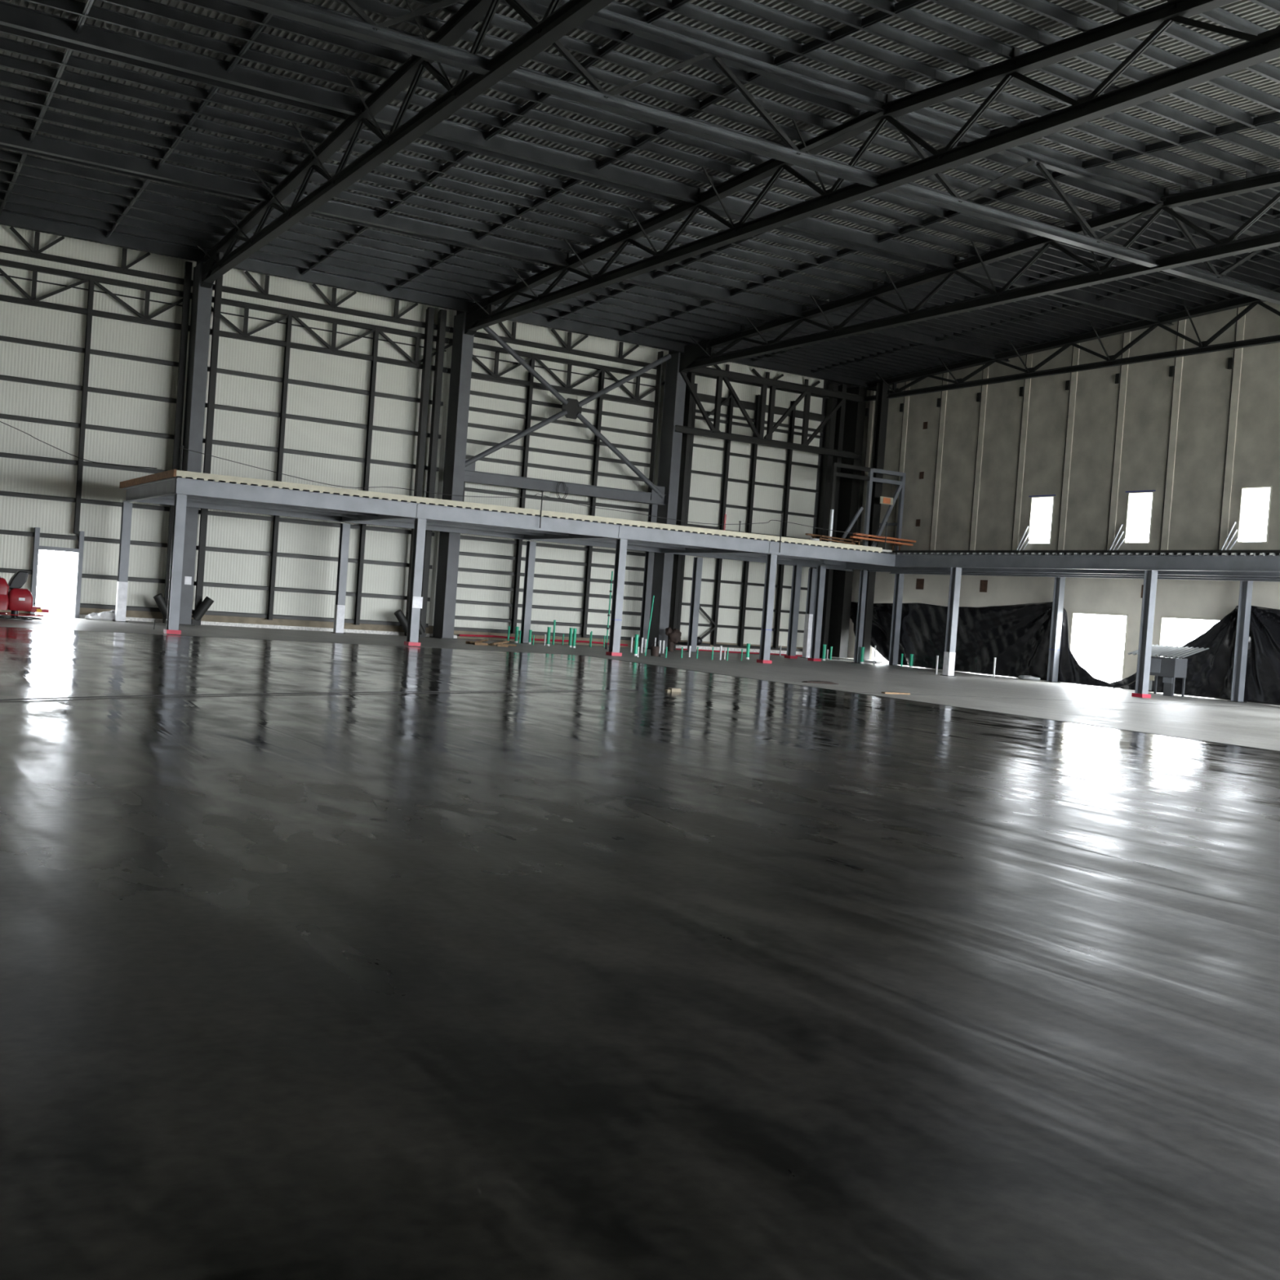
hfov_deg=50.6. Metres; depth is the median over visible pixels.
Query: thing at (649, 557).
post
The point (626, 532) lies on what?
beam
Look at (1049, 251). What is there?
edge purlin
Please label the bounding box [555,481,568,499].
cable coil
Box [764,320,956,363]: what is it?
edge purlin
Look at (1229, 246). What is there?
roof truss
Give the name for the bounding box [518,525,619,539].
beam
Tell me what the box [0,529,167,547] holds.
wall rail
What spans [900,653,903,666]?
pipe stub
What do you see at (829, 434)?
wall post
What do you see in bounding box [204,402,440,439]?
wall rail
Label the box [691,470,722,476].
wall rail
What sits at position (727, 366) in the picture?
truss
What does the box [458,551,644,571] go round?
wall rail
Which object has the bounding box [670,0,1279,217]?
roof purlin
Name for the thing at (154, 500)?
beam
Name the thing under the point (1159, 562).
beam
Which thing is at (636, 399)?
truss
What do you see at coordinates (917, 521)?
anchor plate
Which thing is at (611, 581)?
pipe
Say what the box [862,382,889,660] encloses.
column
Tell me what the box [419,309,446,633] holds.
wall post
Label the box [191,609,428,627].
wall rail
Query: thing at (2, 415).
wall rail
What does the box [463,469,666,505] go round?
beam
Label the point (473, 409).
wall rail
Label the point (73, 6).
roof purlin
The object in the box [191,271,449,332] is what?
truss
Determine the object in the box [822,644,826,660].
pipe stub
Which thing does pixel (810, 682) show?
debris patch
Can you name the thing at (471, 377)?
wall rail
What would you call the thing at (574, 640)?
pipe stub
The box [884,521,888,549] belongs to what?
stanchion
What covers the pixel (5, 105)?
roof purlin
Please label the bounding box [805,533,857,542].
board
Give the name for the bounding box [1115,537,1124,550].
tube
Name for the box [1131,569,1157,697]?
column
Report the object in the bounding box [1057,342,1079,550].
trim
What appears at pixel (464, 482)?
post
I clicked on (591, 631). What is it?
pipe stub
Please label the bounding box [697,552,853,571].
beam
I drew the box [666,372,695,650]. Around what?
wall post
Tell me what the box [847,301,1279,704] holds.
wall
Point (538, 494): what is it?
safety line
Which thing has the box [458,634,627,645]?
barrier tape
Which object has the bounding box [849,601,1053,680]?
plastic sheeting
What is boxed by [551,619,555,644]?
pipe stub
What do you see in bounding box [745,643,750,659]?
pipe stub
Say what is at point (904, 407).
trim
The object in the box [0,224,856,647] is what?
wall
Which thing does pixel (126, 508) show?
column
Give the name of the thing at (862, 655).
pipe stub
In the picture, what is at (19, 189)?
roof purlin
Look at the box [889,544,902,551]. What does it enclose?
trestle
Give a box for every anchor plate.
[915,519,920,526]
[919,471,924,479]
[923,422,928,429]
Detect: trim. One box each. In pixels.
[11,626,1279,751]
[79,614,888,664]
[858,390,875,545]
[860,692,1279,708]
[893,380,911,551]
[929,372,948,550]
[968,364,989,550]
[1011,353,1032,550]
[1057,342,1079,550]
[1106,331,1130,550]
[1160,319,1186,550]
[1217,306,1246,550]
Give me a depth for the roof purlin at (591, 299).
43.56 m
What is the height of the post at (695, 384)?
10.800 m
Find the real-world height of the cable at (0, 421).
3.475 m
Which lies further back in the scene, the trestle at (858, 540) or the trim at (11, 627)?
the trestle at (858, 540)
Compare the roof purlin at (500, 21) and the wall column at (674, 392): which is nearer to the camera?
the roof purlin at (500, 21)
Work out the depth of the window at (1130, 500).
47.83 m
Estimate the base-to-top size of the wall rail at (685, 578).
0.110 m
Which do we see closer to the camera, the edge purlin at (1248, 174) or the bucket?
the edge purlin at (1248, 174)
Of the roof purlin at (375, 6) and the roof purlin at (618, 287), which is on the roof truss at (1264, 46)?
the roof purlin at (375, 6)
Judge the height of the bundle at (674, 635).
0.975 m
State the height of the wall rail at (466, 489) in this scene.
0.130 m
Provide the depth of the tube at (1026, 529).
51.73 m
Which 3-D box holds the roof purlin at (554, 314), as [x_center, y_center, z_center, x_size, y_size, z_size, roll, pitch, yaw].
[-9.762,-12.463,46.601,48.180,0.283,1.003,3,2,-31]
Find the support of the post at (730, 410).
attached to the wall rail at (703, 397)
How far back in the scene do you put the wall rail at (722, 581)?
58.44 m
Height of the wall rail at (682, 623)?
0.110 m
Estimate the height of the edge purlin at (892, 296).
0.262 m
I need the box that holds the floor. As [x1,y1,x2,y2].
[0,614,1279,1279]
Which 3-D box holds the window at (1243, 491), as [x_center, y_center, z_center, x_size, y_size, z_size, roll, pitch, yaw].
[19.860,-4.027,43.615,0.226,1.810,1.070,3,2,-31]
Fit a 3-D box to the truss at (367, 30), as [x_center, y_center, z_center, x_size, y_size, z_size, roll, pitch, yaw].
[5.418,-10.988,30.092,37.510,1.830,0.260,3,2,-31]
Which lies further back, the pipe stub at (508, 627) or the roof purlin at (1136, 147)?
the pipe stub at (508, 627)
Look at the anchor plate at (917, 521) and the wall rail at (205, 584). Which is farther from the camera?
the anchor plate at (917, 521)
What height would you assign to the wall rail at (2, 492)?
0.140 m
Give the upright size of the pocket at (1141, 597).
0.460 m
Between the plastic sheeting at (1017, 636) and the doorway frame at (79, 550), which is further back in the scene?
the plastic sheeting at (1017, 636)
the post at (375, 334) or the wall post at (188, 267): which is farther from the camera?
the post at (375, 334)
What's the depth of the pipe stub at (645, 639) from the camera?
50.28 m
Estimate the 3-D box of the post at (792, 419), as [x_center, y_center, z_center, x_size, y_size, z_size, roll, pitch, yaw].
[6.304,-5.013,59.018,0.140,10.800,0.200,3,2,-31]
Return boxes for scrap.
[1017,675,1039,680]
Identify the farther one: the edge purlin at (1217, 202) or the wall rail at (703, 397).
the wall rail at (703, 397)
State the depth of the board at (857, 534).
56.04 m
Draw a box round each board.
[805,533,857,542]
[818,537,855,544]
[849,536,913,546]
[853,533,915,542]
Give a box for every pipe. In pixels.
[604,571,613,648]
[644,595,654,655]
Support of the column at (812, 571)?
on the floor
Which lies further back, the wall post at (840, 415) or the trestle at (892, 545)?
the wall post at (840, 415)
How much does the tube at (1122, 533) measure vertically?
1.094 m
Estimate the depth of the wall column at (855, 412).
59.60 m
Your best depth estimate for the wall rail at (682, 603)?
57.10 m
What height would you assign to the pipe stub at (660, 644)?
0.482 m
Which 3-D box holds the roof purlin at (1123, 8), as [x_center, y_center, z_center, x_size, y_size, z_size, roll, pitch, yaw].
[4.748,-11.583,22.470,48.180,0.243,1.003,3,2,-31]
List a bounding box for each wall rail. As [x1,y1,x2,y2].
[0,335,178,367]
[0,374,176,403]
[0,413,173,439]
[0,452,167,473]
[0,490,169,511]
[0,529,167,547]
[0,568,32,574]
[80,603,160,612]
[81,573,164,583]
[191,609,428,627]
[193,581,430,601]
[195,546,432,568]
[198,510,434,536]
[202,438,439,471]
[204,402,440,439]
[207,366,443,405]
[453,626,639,640]
[454,615,639,630]
[455,600,641,615]
[457,567,643,586]
[457,583,642,600]
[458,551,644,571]
[460,535,645,556]
[464,487,648,511]
[465,454,648,481]
[466,439,649,466]
[467,422,651,452]
[468,406,652,437]
[470,390,653,422]
[471,377,653,408]
[679,641,710,646]
[680,622,711,626]
[681,602,713,607]
[683,577,715,582]
[687,523,718,529]
[688,497,720,503]
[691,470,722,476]
[693,443,724,450]
[695,408,823,432]
[695,415,822,439]
[697,392,824,422]
[712,644,802,651]
[717,624,804,632]
[719,604,805,613]
[720,580,807,590]
[724,529,809,539]
[725,504,817,517]
[728,478,818,493]
[729,452,821,468]
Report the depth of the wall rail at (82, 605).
45.07 m
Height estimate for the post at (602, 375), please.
10.800 m
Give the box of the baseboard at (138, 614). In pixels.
[0,607,802,655]
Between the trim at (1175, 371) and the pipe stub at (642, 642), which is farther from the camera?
the pipe stub at (642, 642)
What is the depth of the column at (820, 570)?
54.74 m
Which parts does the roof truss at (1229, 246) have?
post, purlin seat, purlin seat, purlin seat, purlin seat, purlin seat, gusset plate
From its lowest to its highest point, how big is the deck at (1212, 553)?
0.157 m
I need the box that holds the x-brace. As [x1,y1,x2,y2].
[464,326,671,502]
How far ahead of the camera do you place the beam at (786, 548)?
49.41 m
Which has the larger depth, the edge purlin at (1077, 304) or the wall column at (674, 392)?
the wall column at (674, 392)
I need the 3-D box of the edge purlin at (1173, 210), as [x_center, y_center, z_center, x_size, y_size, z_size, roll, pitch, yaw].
[17.537,-11.300,38.117,10.130,0.262,0.554,3,2,-31]
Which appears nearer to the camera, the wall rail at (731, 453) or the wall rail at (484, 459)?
the wall rail at (484, 459)
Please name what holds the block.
on the floor
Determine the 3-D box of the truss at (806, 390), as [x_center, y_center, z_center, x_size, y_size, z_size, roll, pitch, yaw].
[5.628,-9.529,56.882,9.601,2.770,0.240,3,2,-31]
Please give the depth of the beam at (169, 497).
47.57 m
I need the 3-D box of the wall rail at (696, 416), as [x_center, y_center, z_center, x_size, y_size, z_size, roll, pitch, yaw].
[4.602,-9.174,57.872,8.100,0.110,0.170,3,2,-31]
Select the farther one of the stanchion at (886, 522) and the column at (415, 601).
the stanchion at (886, 522)
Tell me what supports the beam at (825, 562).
on the column at (820, 570)
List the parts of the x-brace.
plate, tube arm, tube arm, plate, tube arm, tube arm, plate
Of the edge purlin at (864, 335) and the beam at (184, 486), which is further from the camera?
the edge purlin at (864, 335)
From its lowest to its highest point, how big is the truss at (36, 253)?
0.849 m
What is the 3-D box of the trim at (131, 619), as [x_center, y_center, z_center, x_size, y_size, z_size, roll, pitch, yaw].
[-3.984,0.044,51.124,31.750,0.220,3.840,3,2,-31]
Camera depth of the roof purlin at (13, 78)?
36.72 m
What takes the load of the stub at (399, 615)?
on the floor
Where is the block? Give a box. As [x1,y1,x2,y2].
[665,687,680,692]
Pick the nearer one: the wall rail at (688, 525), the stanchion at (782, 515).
the stanchion at (782, 515)
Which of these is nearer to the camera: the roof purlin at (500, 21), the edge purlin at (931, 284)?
the roof purlin at (500, 21)
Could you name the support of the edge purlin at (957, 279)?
attached to the ceiling
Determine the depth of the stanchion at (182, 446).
37.76 m
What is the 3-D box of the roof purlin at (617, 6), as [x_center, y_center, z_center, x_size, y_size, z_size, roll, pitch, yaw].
[1.393,-12.225,28.090,48.180,0.283,1.004,3,2,-31]
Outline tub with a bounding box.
[650,645,659,656]
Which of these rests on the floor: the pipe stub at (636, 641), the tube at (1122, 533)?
the pipe stub at (636, 641)
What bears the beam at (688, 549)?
attached to the deck at (175, 473)
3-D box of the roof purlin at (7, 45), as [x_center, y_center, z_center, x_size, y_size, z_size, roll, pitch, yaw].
[-3.457,-12.328,36.139,48.180,0.283,1.003,3,2,-31]
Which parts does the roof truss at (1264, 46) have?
post, purlin seat, purlin seat, purlin seat, purlin seat, purlin seat, gusset plate, purlin seat, gusset plate, purlin seat, gusset plate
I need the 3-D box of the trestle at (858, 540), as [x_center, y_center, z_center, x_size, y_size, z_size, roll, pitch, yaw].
[8.828,-3.806,55.496,0.080,0.590,0.700,3,2,-31]
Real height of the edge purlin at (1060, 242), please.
0.262 m
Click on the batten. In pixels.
(900, 693)
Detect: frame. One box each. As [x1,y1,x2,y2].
[29,527,84,617]
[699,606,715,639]
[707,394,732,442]
[826,462,906,551]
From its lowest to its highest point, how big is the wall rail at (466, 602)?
0.130 m
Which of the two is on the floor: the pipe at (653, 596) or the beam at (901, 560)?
the pipe at (653, 596)
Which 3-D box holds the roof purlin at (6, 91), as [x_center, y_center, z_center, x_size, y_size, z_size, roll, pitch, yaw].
[-4.912,-12.360,38.553,48.180,0.283,1.003,3,2,-31]
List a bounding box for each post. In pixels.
[73,276,94,533]
[162,261,192,622]
[194,275,222,625]
[266,311,292,620]
[354,327,378,625]
[404,306,435,635]
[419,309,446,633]
[462,481,465,502]
[511,355,535,633]
[581,367,604,637]
[639,503,657,648]
[648,351,663,493]
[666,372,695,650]
[676,383,697,642]
[711,391,733,644]
[737,394,760,646]
[773,400,795,648]
[814,382,838,568]
[819,384,847,658]
[827,509,834,542]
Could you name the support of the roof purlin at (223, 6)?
attached to the ceiling
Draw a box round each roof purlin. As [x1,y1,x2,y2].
[0,24,1141,321]
[0,36,1120,326]
[0,53,1098,331]
[0,69,1078,336]
[0,84,1057,340]
[0,98,1037,345]
[0,112,1019,349]
[0,144,980,357]
[0,149,965,361]
[0,160,948,364]
[0,171,932,368]
[0,181,916,372]
[0,191,901,376]
[0,200,884,379]
[23,0,1189,310]
[82,0,1214,304]
[175,0,1241,298]
[261,0,1184,281]
[330,0,1279,285]
[409,0,1279,270]
[499,0,1279,260]
[600,0,1279,232]
[638,0,1279,222]
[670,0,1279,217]
[780,0,1279,175]
[853,0,1279,161]
[893,0,1279,137]
[1005,0,1279,127]
[1084,0,1279,83]
[1165,0,1268,35]
[1248,0,1279,14]
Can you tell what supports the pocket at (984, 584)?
attached to the wall at (1206, 378)
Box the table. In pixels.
[1095,644,1208,697]
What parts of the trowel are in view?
fuel tank, seat, seat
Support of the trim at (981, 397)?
attached to the wall at (1206, 378)
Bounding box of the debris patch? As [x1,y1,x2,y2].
[801,680,838,684]
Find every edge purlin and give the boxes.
[749,325,941,367]
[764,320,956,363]
[779,315,973,359]
[812,305,1008,351]
[829,299,1028,346]
[846,293,1047,342]
[865,287,1068,337]
[884,281,1088,333]
[903,275,1109,328]
[924,267,1132,324]
[967,253,1178,313]
[990,246,1203,307]
[1008,285,1084,306]
[1013,238,1228,302]
[1057,241,1245,296]
[1064,221,1279,289]
[1091,212,1279,278]
[1120,203,1279,262]
[1173,209,1252,235]
[1179,186,1279,227]
[1212,178,1279,219]
[1245,170,1279,192]
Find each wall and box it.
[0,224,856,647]
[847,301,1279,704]
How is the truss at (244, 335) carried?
attached to the wall post at (429, 318)
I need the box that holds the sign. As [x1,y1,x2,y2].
[880,485,893,505]
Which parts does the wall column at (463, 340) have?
plate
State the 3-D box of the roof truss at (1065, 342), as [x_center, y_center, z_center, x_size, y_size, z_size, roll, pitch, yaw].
[21.129,-10.090,39.455,1.308,1.822,45.412,3,2,-31]
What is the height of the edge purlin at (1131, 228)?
0.262 m
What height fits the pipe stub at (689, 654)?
0.412 m
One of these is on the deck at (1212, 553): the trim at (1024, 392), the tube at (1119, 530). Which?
the tube at (1119, 530)
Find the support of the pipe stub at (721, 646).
on the floor
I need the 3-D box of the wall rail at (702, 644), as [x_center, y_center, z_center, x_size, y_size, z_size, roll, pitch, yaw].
[1.710,0.134,56.746,2.900,0.110,0.170,3,2,-31]
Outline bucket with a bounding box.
[650,641,665,657]
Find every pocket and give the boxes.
[915,578,924,589]
[979,579,987,592]
[1140,584,1143,598]
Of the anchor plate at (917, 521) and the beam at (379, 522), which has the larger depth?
the anchor plate at (917, 521)
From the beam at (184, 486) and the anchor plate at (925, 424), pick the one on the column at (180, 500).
the beam at (184, 486)
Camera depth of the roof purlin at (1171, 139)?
27.57 m
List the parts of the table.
panel, label plate, leg, door panel, panel, label plate, leg, leg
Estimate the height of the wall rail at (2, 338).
0.140 m
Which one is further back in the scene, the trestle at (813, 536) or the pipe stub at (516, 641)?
the trestle at (813, 536)
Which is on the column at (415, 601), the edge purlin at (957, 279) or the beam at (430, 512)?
the beam at (430, 512)
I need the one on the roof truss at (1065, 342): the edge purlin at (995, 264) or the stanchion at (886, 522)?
the edge purlin at (995, 264)
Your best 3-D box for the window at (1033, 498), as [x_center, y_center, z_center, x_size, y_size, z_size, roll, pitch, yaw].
[15.255,-4.548,51.290,0.232,1.850,1.320,3,2,-31]
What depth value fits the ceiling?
30.90 m
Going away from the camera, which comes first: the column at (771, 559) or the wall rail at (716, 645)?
the column at (771, 559)
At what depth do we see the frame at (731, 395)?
56.84 m
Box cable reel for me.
[676,636,702,645]
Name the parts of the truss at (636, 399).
tie rod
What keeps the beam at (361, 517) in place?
attached to the beam at (430, 512)
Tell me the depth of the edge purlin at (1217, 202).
35.70 m
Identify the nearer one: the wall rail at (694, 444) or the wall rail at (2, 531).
the wall rail at (2, 531)
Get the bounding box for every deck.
[119,469,895,554]
[892,550,1279,555]
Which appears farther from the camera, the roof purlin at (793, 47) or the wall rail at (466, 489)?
the wall rail at (466, 489)
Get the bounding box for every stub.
[153,593,168,623]
[191,595,213,625]
[394,609,408,635]
[405,609,426,637]
[506,626,510,640]
[514,626,519,643]
[528,630,532,644]
[546,626,551,645]
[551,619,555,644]
[568,627,573,647]
[572,628,577,648]
[590,631,592,647]
[630,636,633,652]
[633,634,639,656]
[640,637,643,653]
[644,639,647,652]
[658,640,661,653]
[662,640,664,653]
[688,645,691,657]
[719,645,722,659]
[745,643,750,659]
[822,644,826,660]
[829,646,832,659]
[860,647,864,663]
[873,645,875,664]
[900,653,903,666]
[909,653,913,667]
[935,655,938,674]
[992,657,995,677]
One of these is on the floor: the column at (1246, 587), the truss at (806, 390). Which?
the column at (1246, 587)
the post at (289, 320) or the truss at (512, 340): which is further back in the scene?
the truss at (512, 340)
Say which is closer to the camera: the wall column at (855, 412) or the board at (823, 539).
the board at (823, 539)
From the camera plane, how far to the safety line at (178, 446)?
40.37 m
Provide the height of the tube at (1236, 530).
1.094 m
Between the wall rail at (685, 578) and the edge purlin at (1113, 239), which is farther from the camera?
the wall rail at (685, 578)
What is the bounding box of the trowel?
[0,570,48,620]
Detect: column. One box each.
[112,502,132,622]
[163,493,186,634]
[178,245,223,625]
[330,523,350,633]
[404,518,426,646]
[429,297,495,639]
[520,541,536,643]
[605,538,627,656]
[646,340,710,650]
[684,557,702,652]
[756,554,777,663]
[784,564,802,658]
[800,568,816,657]
[807,565,826,661]
[827,386,866,659]
[851,569,867,662]
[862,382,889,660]
[888,573,904,665]
[939,567,961,676]
[1044,577,1065,682]
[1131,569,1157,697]
[1226,581,1253,702]
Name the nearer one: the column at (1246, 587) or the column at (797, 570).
the column at (1246, 587)
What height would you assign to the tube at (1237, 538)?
0.849 m
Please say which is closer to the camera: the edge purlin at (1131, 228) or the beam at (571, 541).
the edge purlin at (1131, 228)
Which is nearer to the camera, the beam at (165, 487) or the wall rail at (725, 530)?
the beam at (165, 487)
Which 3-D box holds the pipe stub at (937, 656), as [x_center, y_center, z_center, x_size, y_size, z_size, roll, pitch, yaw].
[10.732,0.905,48.910,0.081,0.682,0.079,3,2,-31]
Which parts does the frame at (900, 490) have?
rail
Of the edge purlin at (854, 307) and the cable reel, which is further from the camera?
the cable reel
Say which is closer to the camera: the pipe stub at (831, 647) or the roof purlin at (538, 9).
the roof purlin at (538, 9)
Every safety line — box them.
[177,446,537,497]
[537,493,883,537]
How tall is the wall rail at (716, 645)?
0.110 m
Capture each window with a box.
[1027,494,1055,544]
[1124,489,1155,543]
[1236,485,1271,542]
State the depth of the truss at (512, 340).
53.02 m
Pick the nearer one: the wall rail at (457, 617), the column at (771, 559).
the column at (771, 559)
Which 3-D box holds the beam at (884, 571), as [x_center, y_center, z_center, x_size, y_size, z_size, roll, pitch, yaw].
[15.548,-2.421,45.777,0.160,0.500,23.700,3,2,-31]
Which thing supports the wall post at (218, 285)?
on the floor
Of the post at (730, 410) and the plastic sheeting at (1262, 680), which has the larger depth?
the post at (730, 410)
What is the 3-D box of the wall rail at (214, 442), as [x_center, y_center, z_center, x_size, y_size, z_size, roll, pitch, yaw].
[-11.400,-6.617,48.444,8.950,0.140,0.170,3,2,-31]
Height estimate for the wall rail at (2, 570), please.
0.140 m
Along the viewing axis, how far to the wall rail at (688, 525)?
56.90 m
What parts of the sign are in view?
panel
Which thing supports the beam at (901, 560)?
on the column at (949, 653)
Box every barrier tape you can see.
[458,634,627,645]
[675,648,802,656]
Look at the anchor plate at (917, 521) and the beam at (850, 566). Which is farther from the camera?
the anchor plate at (917, 521)
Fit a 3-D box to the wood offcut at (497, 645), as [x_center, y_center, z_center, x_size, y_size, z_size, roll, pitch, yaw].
[-4.676,0.193,45.980,0.386,0.060,0.117,4,1,-23]
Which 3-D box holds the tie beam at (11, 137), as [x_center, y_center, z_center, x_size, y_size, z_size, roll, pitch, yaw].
[-6.156,-12.288,40.608,48.180,0.400,0.200,3,2,-31]
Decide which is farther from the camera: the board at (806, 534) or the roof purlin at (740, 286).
the board at (806, 534)
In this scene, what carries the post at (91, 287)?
attached to the truss at (31, 300)
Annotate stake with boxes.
[723,514,726,530]
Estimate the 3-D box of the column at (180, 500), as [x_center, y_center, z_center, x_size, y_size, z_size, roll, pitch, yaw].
[-12.869,-2.106,37.574,0.389,3.870,0.389,3,2,-31]
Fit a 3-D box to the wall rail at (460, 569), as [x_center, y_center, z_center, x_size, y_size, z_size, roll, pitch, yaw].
[-3.599,-2.497,53.390,8.900,0.130,0.170,3,2,-31]
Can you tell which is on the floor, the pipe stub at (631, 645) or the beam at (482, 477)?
the pipe stub at (631, 645)
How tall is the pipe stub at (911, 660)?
0.552 m
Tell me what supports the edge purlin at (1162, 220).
on the roof truss at (1065, 342)
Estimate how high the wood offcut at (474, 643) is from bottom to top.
0.084 m
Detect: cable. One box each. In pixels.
[0,421,156,468]
[0,689,631,700]
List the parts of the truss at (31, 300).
tie rod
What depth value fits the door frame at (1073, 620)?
49.70 m
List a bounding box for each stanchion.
[180,445,184,470]
[539,490,542,528]
[778,514,783,552]
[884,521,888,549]
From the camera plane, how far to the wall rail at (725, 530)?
58.64 m
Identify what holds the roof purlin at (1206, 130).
on the roof truss at (1065, 342)
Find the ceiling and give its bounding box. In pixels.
[0,0,1279,380]
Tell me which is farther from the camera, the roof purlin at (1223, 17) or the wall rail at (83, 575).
the wall rail at (83, 575)
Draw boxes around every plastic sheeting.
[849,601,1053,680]
[1057,605,1238,700]
[1243,605,1279,705]
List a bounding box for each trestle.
[811,535,823,541]
[851,539,862,545]
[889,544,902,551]
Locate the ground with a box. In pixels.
[35,591,1123,683]
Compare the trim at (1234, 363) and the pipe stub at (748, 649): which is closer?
the trim at (1234, 363)
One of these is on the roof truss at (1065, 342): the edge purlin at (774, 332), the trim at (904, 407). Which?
the edge purlin at (774, 332)
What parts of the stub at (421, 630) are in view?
foot plate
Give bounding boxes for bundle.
[84,609,115,621]
[665,626,681,651]
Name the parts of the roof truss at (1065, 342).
post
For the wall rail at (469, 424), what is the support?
attached to the wall at (20, 321)
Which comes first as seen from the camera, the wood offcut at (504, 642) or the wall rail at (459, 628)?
the wood offcut at (504, 642)
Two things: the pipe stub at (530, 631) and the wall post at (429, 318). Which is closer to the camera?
the wall post at (429, 318)
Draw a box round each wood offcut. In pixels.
[473,642,488,645]
[493,640,508,644]
[496,644,508,647]
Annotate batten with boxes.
[881,691,910,694]
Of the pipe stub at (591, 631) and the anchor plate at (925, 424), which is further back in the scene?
the anchor plate at (925, 424)
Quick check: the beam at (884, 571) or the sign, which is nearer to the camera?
the beam at (884, 571)
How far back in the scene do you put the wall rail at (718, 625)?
58.47 m
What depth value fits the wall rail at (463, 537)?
53.28 m
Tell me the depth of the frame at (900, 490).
56.73 m
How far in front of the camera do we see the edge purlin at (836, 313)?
50.28 m
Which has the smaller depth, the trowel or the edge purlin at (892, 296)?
the trowel
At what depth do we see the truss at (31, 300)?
43.99 m
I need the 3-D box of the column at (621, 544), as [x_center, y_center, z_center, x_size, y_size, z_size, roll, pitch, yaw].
[-0.734,-1.413,44.896,0.389,3.870,0.389,3,2,-31]
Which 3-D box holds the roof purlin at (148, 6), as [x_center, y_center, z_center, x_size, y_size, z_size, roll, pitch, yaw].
[-1.517,-12.287,32.919,48.180,0.283,1.004,3,2,-31]
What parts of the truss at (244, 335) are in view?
tie rod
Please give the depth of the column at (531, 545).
51.31 m
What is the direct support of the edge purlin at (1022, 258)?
attached to the ceiling
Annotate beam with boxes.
[0,0,1173,325]
[0,125,1009,361]
[0,210,870,387]
[123,477,177,502]
[133,497,346,522]
[157,495,791,560]
[174,477,417,518]
[340,507,417,522]
[346,520,533,540]
[416,503,620,538]
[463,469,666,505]
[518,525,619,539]
[533,538,698,555]
[618,524,771,553]
[661,545,769,553]
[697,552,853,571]
[768,541,895,566]
[822,559,846,565]
[845,561,1279,577]
[866,569,1279,579]
[889,572,1279,582]
[894,554,956,567]
[954,555,1151,570]
[1149,555,1279,572]
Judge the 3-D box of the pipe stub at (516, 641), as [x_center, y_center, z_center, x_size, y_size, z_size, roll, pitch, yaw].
[-4.649,-0.198,51.037,0.141,0.612,0.138,3,2,-31]
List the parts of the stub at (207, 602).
foot plate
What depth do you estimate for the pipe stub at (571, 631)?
50.26 m
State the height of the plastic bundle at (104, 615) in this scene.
0.362 m
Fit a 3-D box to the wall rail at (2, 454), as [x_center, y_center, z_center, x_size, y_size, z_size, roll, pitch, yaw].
[-23.831,-6.104,41.023,18.980,0.140,0.170,3,2,-31]
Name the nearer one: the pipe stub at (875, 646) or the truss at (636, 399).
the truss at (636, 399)
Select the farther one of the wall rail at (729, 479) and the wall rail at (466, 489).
the wall rail at (729, 479)
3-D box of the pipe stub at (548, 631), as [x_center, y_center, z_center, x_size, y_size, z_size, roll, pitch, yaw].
[-3.378,-0.130,50.028,0.137,0.702,0.133,3,2,-31]
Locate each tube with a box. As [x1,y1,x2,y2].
[1016,525,1028,550]
[1018,532,1029,550]
[1022,538,1030,550]
[1109,524,1122,550]
[1111,531,1124,550]
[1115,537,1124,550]
[1220,521,1235,550]
[1223,528,1237,550]
[1227,537,1238,550]
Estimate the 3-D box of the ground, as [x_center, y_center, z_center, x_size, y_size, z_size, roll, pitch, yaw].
[8.403,1.796,34.352,170.000,0.140,170.000,3,2,-31]
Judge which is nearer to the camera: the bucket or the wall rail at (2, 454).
the wall rail at (2, 454)
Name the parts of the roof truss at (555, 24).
post, purlin seat, gusset plate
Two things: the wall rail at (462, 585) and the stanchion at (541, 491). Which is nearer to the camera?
the stanchion at (541, 491)
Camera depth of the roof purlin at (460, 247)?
41.30 m
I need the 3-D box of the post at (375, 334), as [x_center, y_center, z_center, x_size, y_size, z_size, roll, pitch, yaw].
[-9.945,-5.940,49.214,0.140,10.800,0.200,3,2,-31]
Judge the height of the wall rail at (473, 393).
0.130 m
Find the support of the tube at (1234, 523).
on the deck at (1212, 553)
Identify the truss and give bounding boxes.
[0,226,183,284]
[0,258,182,329]
[186,0,614,283]
[187,292,452,373]
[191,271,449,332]
[225,0,1279,305]
[446,338,664,407]
[448,321,663,369]
[464,0,1279,330]
[675,362,866,459]
[684,171,1279,369]
[687,364,829,399]
[863,287,1279,401]

